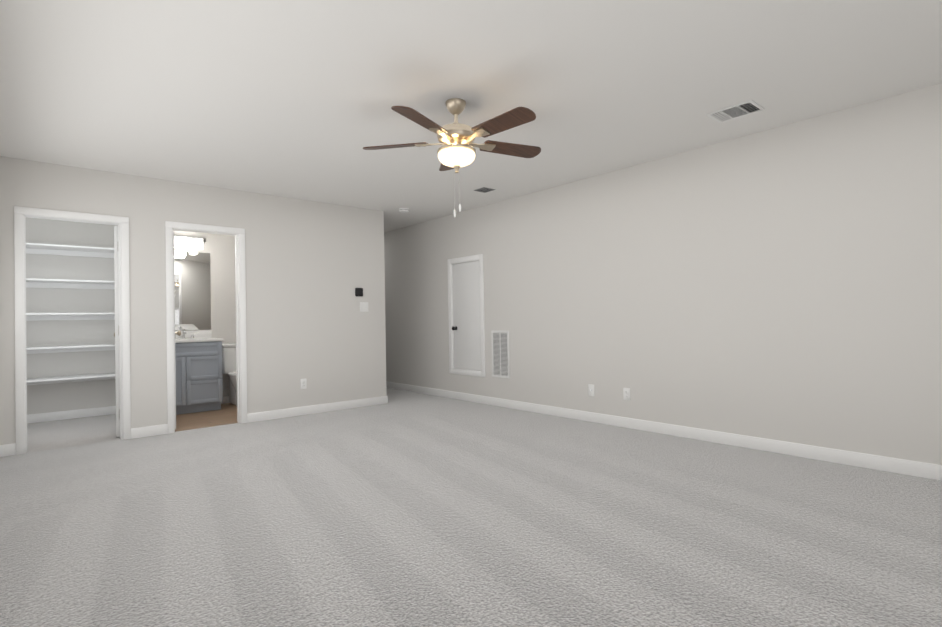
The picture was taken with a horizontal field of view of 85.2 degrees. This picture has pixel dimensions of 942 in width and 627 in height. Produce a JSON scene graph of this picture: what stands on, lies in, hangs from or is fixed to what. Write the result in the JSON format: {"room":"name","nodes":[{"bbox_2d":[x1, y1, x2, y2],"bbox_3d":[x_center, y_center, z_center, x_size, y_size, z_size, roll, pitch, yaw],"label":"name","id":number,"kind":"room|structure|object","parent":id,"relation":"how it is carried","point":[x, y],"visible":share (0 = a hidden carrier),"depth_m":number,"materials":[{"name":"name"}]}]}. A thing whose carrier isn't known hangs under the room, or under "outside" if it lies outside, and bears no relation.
{"room":"empty bedroom","nodes":[
{"label":"empty bedroom","id":0,"kind":"room"},
{"bbox_2d":[26,217,117,414],"bbox_3d":[-4.555,-0.028,5.880,1.240,2.440,0.120,0,-1,-41],"label":"wall","id":1,"kind":"structure","parent":0,"point":[52,397],"depth_m":5.80,"materials":[{"name":"white paint"}]},
{"bbox_2d":[26,243,113,257],"bbox_3d":[-4.455,-0.695,5.666,1.116,0.075,0.358,0,-1,-41],"label":"closet shelf","id":2,"kind":"object","parent":1,"relation":"attached to","point":[56,249],"visible":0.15,"depth_m":5.71,"materials":[{"name":"white wood"}]},
{"bbox_2d":[26,344,114,353],"bbox_3d":[-4.436,0.394,5.653,1.116,0.075,0.358,0,-1,-41],"label":"closet shelf","id":3,"kind":"object","parent":1,"relation":"attached to","point":[66,348],"visible":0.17,"depth_m":5.70,"materials":[{"name":"white wood"}]},
{"bbox_2d":[26,313,114,320],"bbox_3d":[-4.442,0.034,5.657,1.116,0.075,0.358,0,-1,-41],"label":"closet shelf","id":4,"kind":"object","parent":1,"relation":"attached to","point":[66,316],"visible":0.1,"depth_m":5.71,"materials":[{"name":"white wood"}]},
{"bbox_2d":[26,278,114,288],"bbox_3d":[-4.449,-0.326,5.662,1.116,0.075,0.358,0,-1,-41],"label":"closet shelf","id":5,"kind":"object","parent":1,"relation":"attached to","point":[63,283],"visible":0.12,"depth_m":5.71,"materials":[{"name":"white wood"}]},
{"bbox_2d":[27,372,115,384],"bbox_3d":[-4.430,0.734,5.649,1.116,0.075,0.358,0,-1,-41],"label":"closet shelf","id":6,"kind":"object","parent":1,"relation":"attached to","point":[65,379],"visible":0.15,"depth_m":5.66,"materials":[{"name":"white wood"}]},
{"bbox_2d":[27,406,115,423],"bbox_3d":[-4.540,1.143,5.773,1.050,0.095,0.013,0,-1,-41],"label":"baseboard","id":7,"kind":"structure","parent":1,"relation":"attached to","point":[71,414],"depth_m":5.78,"materials":[{"name":"white wood"}]},
{"bbox_2d":[0,156,386,444],"bbox_3d":[-2.556,-0.071,5.314,3.770,2.440,0.120,0,-1,-41],"label":"wall","id":8,"kind":"structure","parent":0,"point":[310,266],"depth_m":5.49,"materials":[{"name":"white paint"}]},
{"bbox_2d":[14,206,130,454],"bbox_3d":[-3.485,0.136,4.508,0.790,2.040,0.152,0,-1,-41],"label":"door frame","id":9,"kind":"structure","parent":8,"relation":"attached to","point":[21,214],"depth_m":4.35,"materials":[{"name":"white wood"}]},
{"bbox_2d":[114,226,119,436],"bbox_3d":[-3.446,0.171,5.050,0.179,1.962,0.670,-1,-1,-29],"label":"closet door","id":10,"kind":"structure","parent":8,"relation":"in","point":[116,333],"depth_m":4.77,"materials":[{"name":"white wood"}]},
{"bbox_2d":[131,424,167,438],"bbox_3d":[-3.013,1.104,4.800,0.295,0.095,0.013,0,-1,-41],"label":"baseboard","id":11,"kind":"structure","parent":8,"relation":"attached to","point":[140,432],"depth_m":4.79,"materials":[{"name":"white wood"}]},
{"bbox_2d":[173,231,180,428],"bbox_3d":[-3.096,0.168,5.308,0.179,1.962,0.610,-1,-1,-32],"label":"bathroom door","id":12,"kind":"structure","parent":8,"relation":"in","point":[178,333],"depth_m":5.07,"materials":[{"name":"white wood"}]},
{"bbox_2d":[165,221,246,433],"bbox_3d":[-2.686,0.130,5.197,0.730,2.040,0.152,0,-1,-41],"label":"door frame","id":13,"kind":"structure","parent":8,"relation":"attached to","point":[240,290],"depth_m":5.30,"materials":[{"name":"white wood"}]},
{"bbox_2d":[300,379,306,388],"bbox_3d":[-1.888,0.793,5.779,0.070,0.115,0.010,0,-1,-41],"label":"outlet","id":14,"kind":"object","parent":8,"relation":"attached to","point":[303,382],"visible":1,"depth_m":5.78,"materials":[{"name":"white plastic"}]},
{"bbox_2d":[247,396,387,422],"bbox_3d":[-1.715,1.094,5.921,1.675,0.095,0.016,0,-1,-41],"label":"baseboard","id":15,"kind":"structure","parent":8,"relation":"attached to","point":[297,411],"depth_m":5.85,"materials":[{"name":"white wood"}]},
{"bbox_2d":[355,288,362,295],"bbox_3d":[-1.365,-0.261,6.250,0.104,0.104,0.022,0,-1,-41],"label":"thermostat","id":16,"kind":"object","parent":8,"relation":"attached to","point":[358,291],"visible":1,"depth_m":6.24,"materials":[{"name":"black plastic"}]},
{"bbox_2d":[360,302,367,311],"bbox_3d":[-1.312,-0.081,6.297,0.116,0.116,0.013,0,-1,-41],"label":"double light switch","id":17,"kind":"object","parent":8,"relation":"attached to","point":[363,306],"visible":1,"depth_m":6.30,"materials":[{"name":"white plastic"}]},
{"bbox_2d":[173,230,235,396],"bbox_3d":[-3.087,-0.043,6.880,2.290,2.440,0.120,0,-1,-41],"label":"wall","id":18,"kind":"structure","parent":0,"point":[219,248],"depth_m":6.67,"materials":[{"name":"white paint"}]},
{"bbox_2d":[174,235,205,249],"bbox_3d":[-3.515,-0.888,6.358,0.430,0.166,0.145,0,-1,-41],"label":"sconce","id":19,"kind":"object","parent":18,"relation":"attached to","point":[180,239],"visible":0.94,"depth_m":6.37,"materials":[{"name":"white glass"}]},
{"bbox_2d":[174,251,210,329],"bbox_3d":[-3.601,-0.283,6.359,0.675,0.983,0.006,0,-1,-41],"label":"vanity mirror","id":20,"kind":"object","parent":18,"relation":"attached to","point":[192,293],"visible":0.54,"depth_m":6.44,"materials":[{"name":"clear glass"}]},
{"bbox_2d":[221,396,229,403],"bbox_3d":[-3.023,1.128,6.816,2.290,0.095,0.013,0,-1,-41],"label":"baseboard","id":21,"kind":"structure","parent":18,"relation":"attached to","point":[225,399],"depth_m":6.66,"materials":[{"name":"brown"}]},
{"bbox_2d":[175,403,237,431],"bbox_3d":[-2.546,1.158,6.262,2.290,0.006,1.474,0,-1,-41],"label":"floor","id":22,"kind":"structure","parent":0,"point":[226,414],"depth_m":5.62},
{"bbox_2d":[175,341,222,414],"bbox_3d":[-3.438,0.754,6.112,0.742,0.828,0.548,0,-1,-41],"label":"vanity cabinet","id":23,"kind":"object","parent":22,"relation":"on","point":[199,384],"visible":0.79,"depth_m":5.99,"materials":[{"name":"grey wood"}]},
{"bbox_2d":[175,330,223,342],"bbox_3d":[-3.439,0.275,6.119,0.754,0.130,0.555,0,-1,-41],"label":"countertop","id":24,"kind":"structure","parent":23,"relation":"on","point":[203,336],"depth_m":6.32,"materials":[{"name":"white stone"}]},
{"bbox_2d":[175,329,197,338],"bbox_3d":[-3.503,0.248,6.260,0.313,0.123,0.138,0,-1,-41],"label":"chrome faucet","id":25,"kind":"object","parent":24,"relation":"on","point":[184,333],"visible":0.6,"depth_m":6.29,"materials":[{"name":"silver metal"}]},
{"bbox_2d":[222,343,236,405],"bbox_3d":[-2.887,0.774,6.493,0.400,0.778,0.679,0,-1,-41],"label":"toilet","id":26,"kind":"object","parent":22,"relation":"on","point":[229,359],"visible":0.21,"depth_m":6.51,"materials":[{"name":"white ceramic"}]},
{"bbox_2d":[0,387,941,626],"bbox_3d":[-0.820,1.153,4.036,4.720,0.100,9.940,0,-1,-41],"label":"floor carpet","id":27,"kind":"object","parent":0,"point":[402,508],"visible":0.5,"depth_m":2.55,"materials":[{"name":"grey carpet"}]},
{"bbox_2d":[0,0,941,231],"bbox_3d":[-0.865,-1.386,4.066,4.720,0.100,9.940,0,-1,-41],"label":"ceiling","id":28,"kind":"structure","parent":0,"point":[297,99],"depth_m":3.01,"materials":[{"name":"white paint"}]},
{"bbox_2d":[399,208,408,212],"bbox_3d":[-0.837,-1.288,6.410,0.132,0.040,0.132,0,-1,-41],"label":"smoke detector","id":29,"kind":"object","parent":28,"relation":"attached to","point":[403,210],"visible":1,"depth_m":6.37,"materials":[{"name":"white plastic"}]},
{"bbox_2d":[363,98,540,216],"bbox_3d":[-0.058,-0.989,3.268,1.207,0.742,1.172,0,-1,-41],"label":"ceiling fan","id":30,"kind":"object","parent":28,"relation":"hanging from","point":[456,151],"visible":1,"depth_m":3.21,"materials":[{"name":"brown wood"}]},
{"bbox_2d":[473,187,495,192],"bbox_3d":[0.146,-1.332,5.529,0.170,0.007,0.170,0,-1,-41],"label":"ceiling vent","id":31,"kind":"object","parent":28,"relation":"in","point":[484,189],"visible":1,"depth_m":5.52,"materials":[{"name":"grey metal"}]},
{"bbox_2d":[706,100,764,122],"bbox_3d":[1.818,-1.384,3.525,0.235,0.010,0.300,0,-1,-41],"label":"ceiling vent","id":32,"kind":"object","parent":28,"relation":"in","point":[736,111],"visible":1,"depth_m":3.52,"materials":[{"name":"white metal"}]},
{"bbox_2d":[384,83,941,464],"bbox_3d":[0.908,-0.129,5.558,0.140,2.440,9.940,0,-1,-41],"label":"wall","id":33,"kind":"structure","parent":0,"point":[782,283],"depth_m":4.09,"materials":[{"name":"white paint"}]},
{"bbox_2d":[447,254,484,376],"bbox_3d":[-0.038,0.030,6.600,0.176,1.520,0.700,0,-1,-41],"label":"door","id":34,"kind":"structure","parent":33,"relation":"attached to","point":[466,317],"depth_m":6.58,"materials":[{"name":"white wood"}]},
{"bbox_2d":[491,330,509,378],"bbox_3d":[0.350,0.482,6.097,0.008,0.560,0.300,0,-1,-41],"label":"air vent","id":35,"kind":"object","parent":33,"relation":"in","point":[500,354],"visible":1,"depth_m":6.09,"materials":[{"name":"white metal"}]},
{"bbox_2d":[588,384,593,395],"bbox_3d":[1.198,0.765,5.110,0.015,0.115,0.070,0,-1,-41],"label":"outlet","id":36,"kind":"object","parent":33,"relation":"attached to","point":[590,389],"visible":1,"depth_m":5.11,"materials":[{"name":"white plastic"}]},
{"bbox_2d":[623,388,629,400],"bbox_3d":[1.461,0.757,4.809,0.010,0.115,0.070,0,-1,-41],"label":"duplex electrical outlet","id":37,"kind":"object","parent":33,"relation":"attached to","point":[626,393],"visible":1,"depth_m":4.80,"materials":[{"name":"white plastic"}]},
{"bbox_2d":[386,381,941,480],"bbox_3d":[0.871,1.043,5.495,0.013,0.095,9.700,0,-1,-41],"label":"baseboard","id":38,"kind":"structure","parent":33,"relation":"attached to","point":[904,467],"depth_m":4.14,"materials":[{"name":"white wood"}]}
]}

